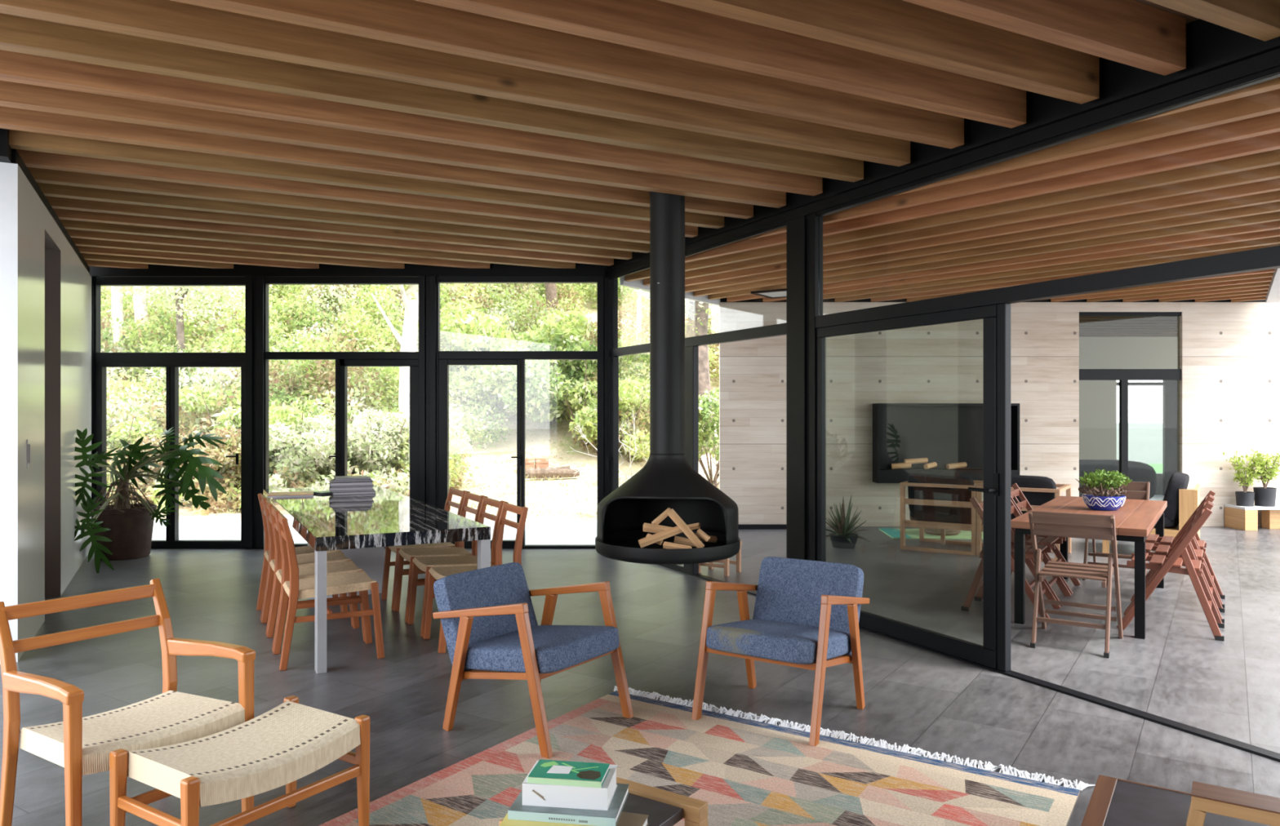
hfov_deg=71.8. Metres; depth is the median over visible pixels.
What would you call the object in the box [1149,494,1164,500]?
floor
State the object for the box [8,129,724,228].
joist
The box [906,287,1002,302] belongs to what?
joist
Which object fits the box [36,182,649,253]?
joist
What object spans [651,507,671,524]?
log
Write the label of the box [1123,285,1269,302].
joist
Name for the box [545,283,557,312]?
tree
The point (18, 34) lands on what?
joist
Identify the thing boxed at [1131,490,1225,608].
folding chair
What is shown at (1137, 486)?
folding chair
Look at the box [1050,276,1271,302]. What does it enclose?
joist
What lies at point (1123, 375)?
window
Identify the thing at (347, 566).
dining chair
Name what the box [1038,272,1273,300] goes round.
joist
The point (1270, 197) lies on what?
joist
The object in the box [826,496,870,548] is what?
agave plant
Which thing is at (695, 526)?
log
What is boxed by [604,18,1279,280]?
steel beam
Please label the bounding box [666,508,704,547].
log
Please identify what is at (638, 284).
trim
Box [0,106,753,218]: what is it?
joist
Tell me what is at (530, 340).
bush
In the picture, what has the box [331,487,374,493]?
magazine
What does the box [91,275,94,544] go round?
trim
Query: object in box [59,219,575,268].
joist
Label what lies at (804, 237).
column
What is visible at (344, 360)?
window
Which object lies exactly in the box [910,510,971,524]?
seat cushion
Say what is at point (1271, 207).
joist
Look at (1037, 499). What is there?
cushion
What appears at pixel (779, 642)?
seat cushion
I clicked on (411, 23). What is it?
joist
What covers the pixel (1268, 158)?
joist
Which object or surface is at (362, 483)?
magazine
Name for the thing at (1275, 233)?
joist
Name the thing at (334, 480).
magazine
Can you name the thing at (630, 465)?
bare shrub
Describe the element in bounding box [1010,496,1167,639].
outdoor table
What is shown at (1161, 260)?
joist
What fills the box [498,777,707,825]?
coffee table
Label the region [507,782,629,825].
book
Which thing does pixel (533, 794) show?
book
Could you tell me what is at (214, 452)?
bush
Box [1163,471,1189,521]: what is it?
cushion
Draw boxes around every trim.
[0,128,89,273]
[88,262,606,276]
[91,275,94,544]
[418,275,436,506]
[597,275,613,505]
[619,275,720,306]
[660,564,1279,761]
[720,296,1266,302]
[738,524,786,529]
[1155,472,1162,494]
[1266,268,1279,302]
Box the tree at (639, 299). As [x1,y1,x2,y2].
[634,288,641,377]
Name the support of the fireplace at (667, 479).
hanging from the ceiling at (1189, 19)
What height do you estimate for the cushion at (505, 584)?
0.457 m
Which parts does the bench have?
leg, leg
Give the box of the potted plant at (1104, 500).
[1075,468,1132,511]
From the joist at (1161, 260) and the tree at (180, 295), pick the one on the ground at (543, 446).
the tree at (180, 295)
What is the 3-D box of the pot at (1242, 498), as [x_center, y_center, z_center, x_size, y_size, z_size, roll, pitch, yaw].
[7.853,1.115,11.480,0.210,0.180,0.210,0,0,0]
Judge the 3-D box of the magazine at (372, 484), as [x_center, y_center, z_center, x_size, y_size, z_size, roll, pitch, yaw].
[-2.559,0.643,7.851,0.360,0.012,0.270,0,0,-22]
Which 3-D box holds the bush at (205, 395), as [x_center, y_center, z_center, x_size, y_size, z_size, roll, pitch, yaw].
[-7.287,0.314,15.367,1.900,1.638,2.048,0,0,25]
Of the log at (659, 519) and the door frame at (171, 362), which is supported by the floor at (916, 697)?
the door frame at (171, 362)
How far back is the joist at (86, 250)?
9.19 m
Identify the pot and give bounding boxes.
[90,503,156,560]
[1235,491,1254,506]
[1253,487,1276,506]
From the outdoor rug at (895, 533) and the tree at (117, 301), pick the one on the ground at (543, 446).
the tree at (117, 301)
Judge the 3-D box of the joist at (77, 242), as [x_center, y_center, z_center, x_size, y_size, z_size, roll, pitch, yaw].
[-4.001,-1.706,9.065,3.120,0.233,0.101,0,0,-27]
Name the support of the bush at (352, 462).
on the ground at (543, 446)
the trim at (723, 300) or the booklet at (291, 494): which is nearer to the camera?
the booklet at (291, 494)
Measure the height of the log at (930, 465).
0.087 m
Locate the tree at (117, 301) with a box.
[105,286,168,400]
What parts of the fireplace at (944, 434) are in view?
plate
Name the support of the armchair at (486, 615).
on the rug at (748, 771)
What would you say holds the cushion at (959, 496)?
on the outdoor lounge chair at (936, 500)
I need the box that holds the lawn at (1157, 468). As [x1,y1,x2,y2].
[1147,463,1162,472]
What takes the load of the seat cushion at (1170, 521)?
on the armchair at (1182, 503)
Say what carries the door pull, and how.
attached to the wall at (46, 287)
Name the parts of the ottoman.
leg, rail, leg, leg, rail, leg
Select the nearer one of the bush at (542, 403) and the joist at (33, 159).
the joist at (33, 159)
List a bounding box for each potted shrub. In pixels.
[1222,451,1265,506]
[1249,448,1279,506]
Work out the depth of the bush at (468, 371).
19.27 m
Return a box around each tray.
[595,530,740,564]
[1186,781,1279,825]
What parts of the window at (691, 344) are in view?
handle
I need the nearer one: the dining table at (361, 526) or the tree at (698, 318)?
the dining table at (361, 526)
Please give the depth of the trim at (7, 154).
5.73 m
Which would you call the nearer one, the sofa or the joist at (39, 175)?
the joist at (39, 175)
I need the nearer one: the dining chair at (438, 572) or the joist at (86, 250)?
the dining chair at (438, 572)
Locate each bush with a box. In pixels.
[106,408,165,477]
[106,435,189,483]
[156,426,270,496]
[178,384,275,471]
[210,403,334,488]
[268,414,369,484]
[333,408,409,481]
[347,414,409,482]
[417,313,515,400]
[450,308,597,424]
[497,330,628,446]
[562,377,649,462]
[698,386,719,484]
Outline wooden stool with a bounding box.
[698,541,742,576]
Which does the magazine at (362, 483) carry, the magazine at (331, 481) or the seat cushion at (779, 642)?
the magazine at (331, 481)
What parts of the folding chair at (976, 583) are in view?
leg, leg, seat rail, seat rail, long leg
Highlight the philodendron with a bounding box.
[74,426,226,573]
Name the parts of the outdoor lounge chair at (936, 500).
rail, rail, leg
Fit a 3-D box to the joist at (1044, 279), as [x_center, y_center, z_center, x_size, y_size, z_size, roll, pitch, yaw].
[4.527,-1.584,9.977,0.071,0.228,4.519,0,0,-40]
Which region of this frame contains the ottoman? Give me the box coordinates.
[109,695,369,825]
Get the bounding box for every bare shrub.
[565,411,647,485]
[698,432,719,487]
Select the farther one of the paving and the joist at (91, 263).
the paving
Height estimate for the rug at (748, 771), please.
0.033 m
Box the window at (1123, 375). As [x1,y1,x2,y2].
[1079,311,1181,490]
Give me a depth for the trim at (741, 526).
11.40 m
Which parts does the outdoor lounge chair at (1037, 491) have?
rail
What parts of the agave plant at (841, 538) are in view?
pot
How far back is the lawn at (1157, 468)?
25.25 m
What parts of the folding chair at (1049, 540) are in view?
seat rail, long leg, seat rail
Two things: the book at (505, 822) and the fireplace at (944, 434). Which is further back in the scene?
the fireplace at (944, 434)
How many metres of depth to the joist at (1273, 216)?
8.05 m
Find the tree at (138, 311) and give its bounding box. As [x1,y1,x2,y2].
[133,286,149,348]
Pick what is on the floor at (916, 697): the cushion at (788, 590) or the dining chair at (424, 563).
the dining chair at (424, 563)
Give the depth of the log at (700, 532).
6.37 m
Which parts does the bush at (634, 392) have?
stem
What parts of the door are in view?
handle, post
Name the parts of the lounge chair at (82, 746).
post, armrest, leg, rail, rail, seat, post, armrest, leg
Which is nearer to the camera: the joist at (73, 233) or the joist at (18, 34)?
the joist at (18, 34)
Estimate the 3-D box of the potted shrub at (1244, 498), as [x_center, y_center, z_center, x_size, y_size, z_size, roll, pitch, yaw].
[7.896,0.844,11.502,0.542,0.722,0.356,0,0,0]
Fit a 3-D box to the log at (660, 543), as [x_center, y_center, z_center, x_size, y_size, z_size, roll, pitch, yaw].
[0.105,0.912,6.402,0.128,0.079,0.054,0,0,21]
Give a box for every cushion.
[433,562,537,671]
[465,625,619,673]
[706,619,848,664]
[752,556,863,655]
[907,471,973,515]
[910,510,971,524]
[1010,475,1056,515]
[1154,515,1178,527]
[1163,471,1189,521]
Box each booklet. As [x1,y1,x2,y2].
[267,491,313,497]
[313,490,332,494]
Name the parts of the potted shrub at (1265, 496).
stem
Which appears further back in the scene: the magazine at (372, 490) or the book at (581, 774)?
the magazine at (372, 490)
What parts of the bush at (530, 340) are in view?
stem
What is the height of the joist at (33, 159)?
0.233 m
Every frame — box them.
[436,275,597,548]
[815,73,1279,328]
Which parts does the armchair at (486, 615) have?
leg, rail, armrest, seat frame, leg, leg, armrest, rail, leg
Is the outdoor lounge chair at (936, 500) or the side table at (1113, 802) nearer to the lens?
the side table at (1113, 802)
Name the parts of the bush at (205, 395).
stem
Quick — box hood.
[596,453,738,544]
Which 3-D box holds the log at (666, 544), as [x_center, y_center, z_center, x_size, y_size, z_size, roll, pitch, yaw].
[0.263,0.941,6.217,0.209,0.066,0.052,0,0,26]
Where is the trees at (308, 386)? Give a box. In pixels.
[100,277,719,515]
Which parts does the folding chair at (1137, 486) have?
long leg, leg, backrest, backrest, long leg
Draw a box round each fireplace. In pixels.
[595,191,740,564]
[872,403,1019,483]
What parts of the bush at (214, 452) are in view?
stem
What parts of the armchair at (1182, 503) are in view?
leg, seat frame, post, panel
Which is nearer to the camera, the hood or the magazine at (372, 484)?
the hood
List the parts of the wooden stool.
leg, leg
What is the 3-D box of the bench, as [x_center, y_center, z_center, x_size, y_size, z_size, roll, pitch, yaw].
[8.670,1.353,11.480,1.900,0.295,0.400,0,0,0]
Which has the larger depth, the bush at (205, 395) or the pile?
the pile
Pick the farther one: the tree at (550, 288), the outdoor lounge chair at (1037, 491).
the tree at (550, 288)
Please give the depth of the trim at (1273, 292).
10.36 m
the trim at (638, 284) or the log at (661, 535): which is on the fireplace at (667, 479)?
the log at (661, 535)
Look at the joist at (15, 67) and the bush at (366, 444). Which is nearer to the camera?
the joist at (15, 67)
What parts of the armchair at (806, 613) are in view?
leg, armrest, leg, rail, leg, seat frame, rail, armrest, leg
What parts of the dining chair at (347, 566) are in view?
post, post, seat, rail, leg, leg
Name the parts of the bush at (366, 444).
stem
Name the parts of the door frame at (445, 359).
handle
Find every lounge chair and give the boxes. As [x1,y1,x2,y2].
[0,577,255,825]
[900,471,982,555]
[976,475,1071,561]
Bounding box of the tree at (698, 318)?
[622,287,719,449]
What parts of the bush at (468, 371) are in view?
stem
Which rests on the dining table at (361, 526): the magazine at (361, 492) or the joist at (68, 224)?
the magazine at (361, 492)
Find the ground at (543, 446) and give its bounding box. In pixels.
[102,283,719,520]
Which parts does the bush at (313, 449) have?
stem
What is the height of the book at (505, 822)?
0.022 m
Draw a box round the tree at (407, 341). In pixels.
[359,283,483,421]
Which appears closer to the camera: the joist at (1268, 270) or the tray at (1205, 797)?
the tray at (1205, 797)
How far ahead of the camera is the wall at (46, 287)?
6.02 m
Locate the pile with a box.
[525,457,548,468]
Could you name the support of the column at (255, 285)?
on the floor at (916, 697)
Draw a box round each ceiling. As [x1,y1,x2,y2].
[1079,316,1177,337]
[1133,0,1199,23]
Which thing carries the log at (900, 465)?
in the fireplace at (944, 434)
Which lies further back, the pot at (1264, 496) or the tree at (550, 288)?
the tree at (550, 288)
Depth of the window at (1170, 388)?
16.05 m
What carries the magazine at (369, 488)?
on the magazine at (372, 490)
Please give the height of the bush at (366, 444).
1.522 m
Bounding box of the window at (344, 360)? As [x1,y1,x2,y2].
[264,276,418,548]
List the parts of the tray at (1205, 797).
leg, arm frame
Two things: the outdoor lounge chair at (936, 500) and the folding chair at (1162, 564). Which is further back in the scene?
the outdoor lounge chair at (936, 500)
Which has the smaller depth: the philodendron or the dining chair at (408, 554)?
the dining chair at (408, 554)
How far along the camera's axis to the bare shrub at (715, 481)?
13.18 m
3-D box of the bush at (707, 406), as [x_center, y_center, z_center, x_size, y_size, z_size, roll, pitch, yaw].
[1.379,0.430,15.712,2.027,1.846,1.889,0,0,-28]
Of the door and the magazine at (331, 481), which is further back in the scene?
the magazine at (331, 481)
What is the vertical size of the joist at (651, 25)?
0.233 m
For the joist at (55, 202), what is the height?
0.233 m
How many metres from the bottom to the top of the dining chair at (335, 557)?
0.889 m
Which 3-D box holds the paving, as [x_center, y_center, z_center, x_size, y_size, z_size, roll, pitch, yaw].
[-6.490,1.557,11.125,15.020,0.106,2.450,0,0,0]
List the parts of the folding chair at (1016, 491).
seat rail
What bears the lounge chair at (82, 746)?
on the floor at (916, 697)
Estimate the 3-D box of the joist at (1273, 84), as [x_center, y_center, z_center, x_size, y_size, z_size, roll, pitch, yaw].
[2.747,-1.584,4.143,0.070,0.228,0.870,0,0,-40]
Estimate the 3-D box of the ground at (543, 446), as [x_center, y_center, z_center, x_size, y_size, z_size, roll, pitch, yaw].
[-12.700,-7.605,32.300,34.600,18.348,40.000,0,0,0]
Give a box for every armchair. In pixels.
[432,562,633,758]
[691,556,869,746]
[1102,471,1199,553]
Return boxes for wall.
[0,162,91,662]
[719,302,1279,526]
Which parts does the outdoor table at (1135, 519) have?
leg, leg, table frame, leg, leg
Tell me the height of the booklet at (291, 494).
0.018 m
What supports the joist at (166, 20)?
attached to the ceiling at (1189, 19)
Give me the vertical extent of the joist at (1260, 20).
0.233 m
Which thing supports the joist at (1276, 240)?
attached to the ceiling
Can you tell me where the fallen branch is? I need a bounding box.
[525,465,579,478]
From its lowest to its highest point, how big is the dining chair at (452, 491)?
0.889 m
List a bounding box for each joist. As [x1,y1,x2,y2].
[0,0,910,166]
[0,13,863,182]
[0,49,822,195]
[0,80,786,208]
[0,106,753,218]
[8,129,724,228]
[16,149,697,237]
[26,167,649,244]
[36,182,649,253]
[44,195,631,259]
[53,208,613,266]
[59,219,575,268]
[66,229,489,268]
[71,237,404,268]
[75,245,319,268]
[80,253,233,268]
[84,259,148,268]
[168,0,964,148]
[413,0,1026,128]
[624,149,1279,281]
[643,164,1279,285]
[657,0,1099,104]
[684,131,1279,262]
[684,177,1279,286]
[684,190,1279,292]
[693,201,1279,296]
[708,211,1279,299]
[726,220,1279,302]
[750,111,1279,239]
[762,228,1279,302]
[822,236,1279,299]
[835,243,1279,302]
[871,265,1147,302]
[893,88,1279,195]
[902,0,1186,75]
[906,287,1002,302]
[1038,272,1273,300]
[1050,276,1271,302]
[1086,281,1270,302]
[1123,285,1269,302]
[1130,76,1279,123]
[1146,0,1279,41]
[1159,288,1267,302]
[1168,268,1275,283]
[1195,293,1266,302]
[1231,296,1265,302]
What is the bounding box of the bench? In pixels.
[1224,504,1279,530]
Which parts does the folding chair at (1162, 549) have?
seat rail, seat rail, leg, leg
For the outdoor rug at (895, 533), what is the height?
0.016 m
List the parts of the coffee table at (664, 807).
table frame, leg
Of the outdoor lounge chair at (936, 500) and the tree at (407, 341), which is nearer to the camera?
the outdoor lounge chair at (936, 500)
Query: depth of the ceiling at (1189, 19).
4.01 m
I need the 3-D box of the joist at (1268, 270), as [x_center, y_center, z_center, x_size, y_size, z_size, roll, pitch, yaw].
[5.557,-1.584,10.453,0.071,0.228,3.280,0,0,-40]
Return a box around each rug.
[318,685,1095,825]
[879,528,982,539]
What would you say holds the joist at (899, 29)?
attached to the ceiling at (1189, 19)
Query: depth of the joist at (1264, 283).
10.83 m
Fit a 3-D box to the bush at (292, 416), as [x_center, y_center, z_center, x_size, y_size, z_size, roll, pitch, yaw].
[-5.992,0.650,14.438,1.900,1.638,2.048,0,0,-21]
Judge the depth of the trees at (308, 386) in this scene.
18.04 m
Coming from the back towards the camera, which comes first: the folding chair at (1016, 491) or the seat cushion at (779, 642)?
the folding chair at (1016, 491)
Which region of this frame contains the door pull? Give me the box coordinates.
[26,439,30,467]
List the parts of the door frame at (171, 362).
handle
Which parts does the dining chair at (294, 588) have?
post, post, rail, seat, rail, leg, leg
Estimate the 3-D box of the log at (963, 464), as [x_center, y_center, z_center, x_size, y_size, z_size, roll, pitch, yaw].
[4.140,0.688,11.570,0.288,0.088,0.068,0,0,-20]
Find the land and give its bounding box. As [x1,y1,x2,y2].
[1116,422,1162,463]
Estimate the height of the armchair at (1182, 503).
0.862 m
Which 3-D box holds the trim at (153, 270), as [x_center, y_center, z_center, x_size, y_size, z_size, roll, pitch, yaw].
[-3.215,-1.670,9.860,5.870,0.310,0.120,0,0,0]
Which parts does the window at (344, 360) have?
handle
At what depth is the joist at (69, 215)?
8.10 m
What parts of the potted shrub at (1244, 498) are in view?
stem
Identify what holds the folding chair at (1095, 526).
on the floor at (916, 697)
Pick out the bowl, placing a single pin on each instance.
(1104, 502)
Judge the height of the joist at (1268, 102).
0.228 m
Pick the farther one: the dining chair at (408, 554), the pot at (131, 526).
the pot at (131, 526)
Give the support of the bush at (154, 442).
on the ground at (543, 446)
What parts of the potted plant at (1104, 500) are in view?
stem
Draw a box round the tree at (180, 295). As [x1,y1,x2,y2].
[120,284,276,375]
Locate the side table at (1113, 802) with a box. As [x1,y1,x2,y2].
[1080,774,1271,825]
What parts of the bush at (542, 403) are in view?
stem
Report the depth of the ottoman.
2.89 m
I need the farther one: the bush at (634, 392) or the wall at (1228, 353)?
the bush at (634, 392)
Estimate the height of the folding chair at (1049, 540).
0.880 m
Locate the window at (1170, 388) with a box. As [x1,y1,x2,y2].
[1116,380,1177,495]
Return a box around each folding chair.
[961,497,1060,617]
[1010,483,1080,594]
[1010,499,1071,606]
[1028,510,1123,657]
[1082,480,1150,580]
[1116,502,1224,641]
[1124,495,1224,622]
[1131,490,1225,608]
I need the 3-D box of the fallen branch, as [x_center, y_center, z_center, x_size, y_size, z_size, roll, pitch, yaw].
[-1.696,1.126,16.908,1.060,0.220,0.390,0,0,-11]
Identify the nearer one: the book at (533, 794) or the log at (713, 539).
the book at (533, 794)
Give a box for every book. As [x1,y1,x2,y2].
[499,813,595,825]
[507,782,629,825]
[522,760,617,810]
[527,759,609,787]
[616,811,648,825]
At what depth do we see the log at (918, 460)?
11.56 m
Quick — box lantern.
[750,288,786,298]
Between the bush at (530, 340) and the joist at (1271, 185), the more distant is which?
the bush at (530, 340)
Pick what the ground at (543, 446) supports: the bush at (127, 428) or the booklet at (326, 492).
the bush at (127, 428)
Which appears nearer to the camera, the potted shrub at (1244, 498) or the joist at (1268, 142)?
the joist at (1268, 142)
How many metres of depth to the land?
47.49 m
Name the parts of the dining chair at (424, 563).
leg, leg, rail, seat, post, post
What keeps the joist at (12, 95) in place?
attached to the ceiling at (1189, 19)
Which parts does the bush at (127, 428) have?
stem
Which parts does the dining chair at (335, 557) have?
post, post, seat, leg, leg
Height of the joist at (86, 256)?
0.233 m
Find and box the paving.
[151,520,596,544]
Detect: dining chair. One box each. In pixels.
[256,493,342,621]
[261,498,352,635]
[266,504,364,651]
[272,511,384,670]
[381,486,466,609]
[393,490,484,622]
[407,495,503,636]
[422,501,528,653]
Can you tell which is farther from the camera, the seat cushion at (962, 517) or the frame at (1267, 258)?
the seat cushion at (962, 517)
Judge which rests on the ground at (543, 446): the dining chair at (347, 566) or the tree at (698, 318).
the tree at (698, 318)
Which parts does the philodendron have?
stem, stem, stem, stem, stem, stem, stem, stem, stem, stem, stem, stem, stem, stem, stem, stem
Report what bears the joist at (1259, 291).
attached to the ceiling
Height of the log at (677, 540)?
0.077 m
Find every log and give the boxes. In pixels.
[638,525,682,547]
[643,522,671,533]
[645,533,662,545]
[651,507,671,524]
[662,541,692,548]
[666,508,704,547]
[673,535,695,546]
[687,522,701,529]
[694,533,717,542]
[695,528,711,542]
[891,462,911,468]
[903,457,928,463]
[923,462,937,469]
[946,462,967,469]
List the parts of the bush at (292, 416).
stem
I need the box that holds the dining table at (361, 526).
[263,484,490,674]
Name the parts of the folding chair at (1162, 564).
seat rail, seat rail, long leg, leg, leg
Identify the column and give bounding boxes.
[245,275,264,549]
[786,213,822,560]
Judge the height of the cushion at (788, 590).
0.457 m
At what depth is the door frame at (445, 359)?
9.78 m
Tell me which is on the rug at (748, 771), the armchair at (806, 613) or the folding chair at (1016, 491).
the armchair at (806, 613)
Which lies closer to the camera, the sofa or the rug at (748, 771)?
the rug at (748, 771)
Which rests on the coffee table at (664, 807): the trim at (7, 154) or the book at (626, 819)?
the book at (626, 819)
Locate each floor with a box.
[0,526,1279,825]
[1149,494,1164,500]
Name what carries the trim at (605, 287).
on the floor at (916, 697)
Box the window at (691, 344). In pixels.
[606,278,786,573]
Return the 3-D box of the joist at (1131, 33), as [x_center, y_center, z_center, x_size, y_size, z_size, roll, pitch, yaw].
[-0.106,-1.706,2.774,5.870,0.233,0.100,0,0,-27]
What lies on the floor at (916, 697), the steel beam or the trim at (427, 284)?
the trim at (427, 284)
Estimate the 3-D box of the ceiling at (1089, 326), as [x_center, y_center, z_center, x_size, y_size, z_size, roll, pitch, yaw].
[8.850,-1.495,14.000,8.300,0.310,4.400,0,0,0]
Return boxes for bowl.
[1082,493,1125,511]
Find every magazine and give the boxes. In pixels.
[328,480,373,486]
[328,486,373,491]
[330,480,372,482]
[330,484,373,488]
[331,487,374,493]
[332,490,375,495]
[333,475,368,479]
[333,477,371,481]
[334,475,370,479]
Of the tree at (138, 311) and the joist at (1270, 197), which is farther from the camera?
the tree at (138, 311)
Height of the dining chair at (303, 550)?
0.889 m
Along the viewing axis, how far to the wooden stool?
8.30 m
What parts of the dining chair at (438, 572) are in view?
leg, leg, seat, post, post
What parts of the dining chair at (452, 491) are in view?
leg, leg, rail, seat, post, post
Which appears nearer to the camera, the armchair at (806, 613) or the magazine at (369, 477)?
the armchair at (806, 613)
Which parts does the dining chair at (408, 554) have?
leg, leg, rail, seat, post, post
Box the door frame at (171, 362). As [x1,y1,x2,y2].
[94,276,245,548]
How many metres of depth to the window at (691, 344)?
8.23 m
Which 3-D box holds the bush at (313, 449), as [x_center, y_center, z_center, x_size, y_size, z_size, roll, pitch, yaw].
[-5.202,0.734,14.043,1.735,1.453,1.822,0,0,5]
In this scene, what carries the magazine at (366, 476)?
on the magazine at (369, 477)
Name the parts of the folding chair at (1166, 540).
seat rail, long leg, seat rail, leg, leg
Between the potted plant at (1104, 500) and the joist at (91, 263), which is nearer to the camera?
the potted plant at (1104, 500)
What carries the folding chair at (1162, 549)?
on the floor at (916, 697)
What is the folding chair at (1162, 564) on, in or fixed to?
on the floor at (916, 697)
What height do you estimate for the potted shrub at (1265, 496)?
0.741 m
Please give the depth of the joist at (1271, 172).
6.67 m
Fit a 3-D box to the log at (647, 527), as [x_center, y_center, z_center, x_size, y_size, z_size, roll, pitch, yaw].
[0.144,0.856,6.519,0.249,0.100,0.068,0,0,-8]
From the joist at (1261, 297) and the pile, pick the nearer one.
the joist at (1261, 297)
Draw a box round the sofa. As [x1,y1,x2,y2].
[1079,459,1156,498]
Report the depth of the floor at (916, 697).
5.09 m
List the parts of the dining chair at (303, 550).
post, post, seat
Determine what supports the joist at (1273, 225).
attached to the ceiling
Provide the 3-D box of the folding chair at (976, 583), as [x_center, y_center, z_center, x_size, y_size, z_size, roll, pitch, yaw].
[2.826,1.071,6.737,0.624,0.880,0.492,0,0,34]
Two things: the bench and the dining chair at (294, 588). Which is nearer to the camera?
the dining chair at (294, 588)
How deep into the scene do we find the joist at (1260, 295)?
11.37 m
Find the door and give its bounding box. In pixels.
[817,302,1010,671]
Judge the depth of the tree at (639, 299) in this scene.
21.03 m
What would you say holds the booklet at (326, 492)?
on the dining table at (361, 526)
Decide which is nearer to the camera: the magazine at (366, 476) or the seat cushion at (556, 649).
the seat cushion at (556, 649)
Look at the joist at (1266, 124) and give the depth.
5.37 m
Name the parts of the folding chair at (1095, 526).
leg, long leg, seat rail, backrest, backrest, seat rail, leg, long leg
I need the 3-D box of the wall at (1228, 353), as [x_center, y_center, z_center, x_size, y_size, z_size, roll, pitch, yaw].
[7.278,0.068,11.750,12.444,3.065,0.100,0,0,0]

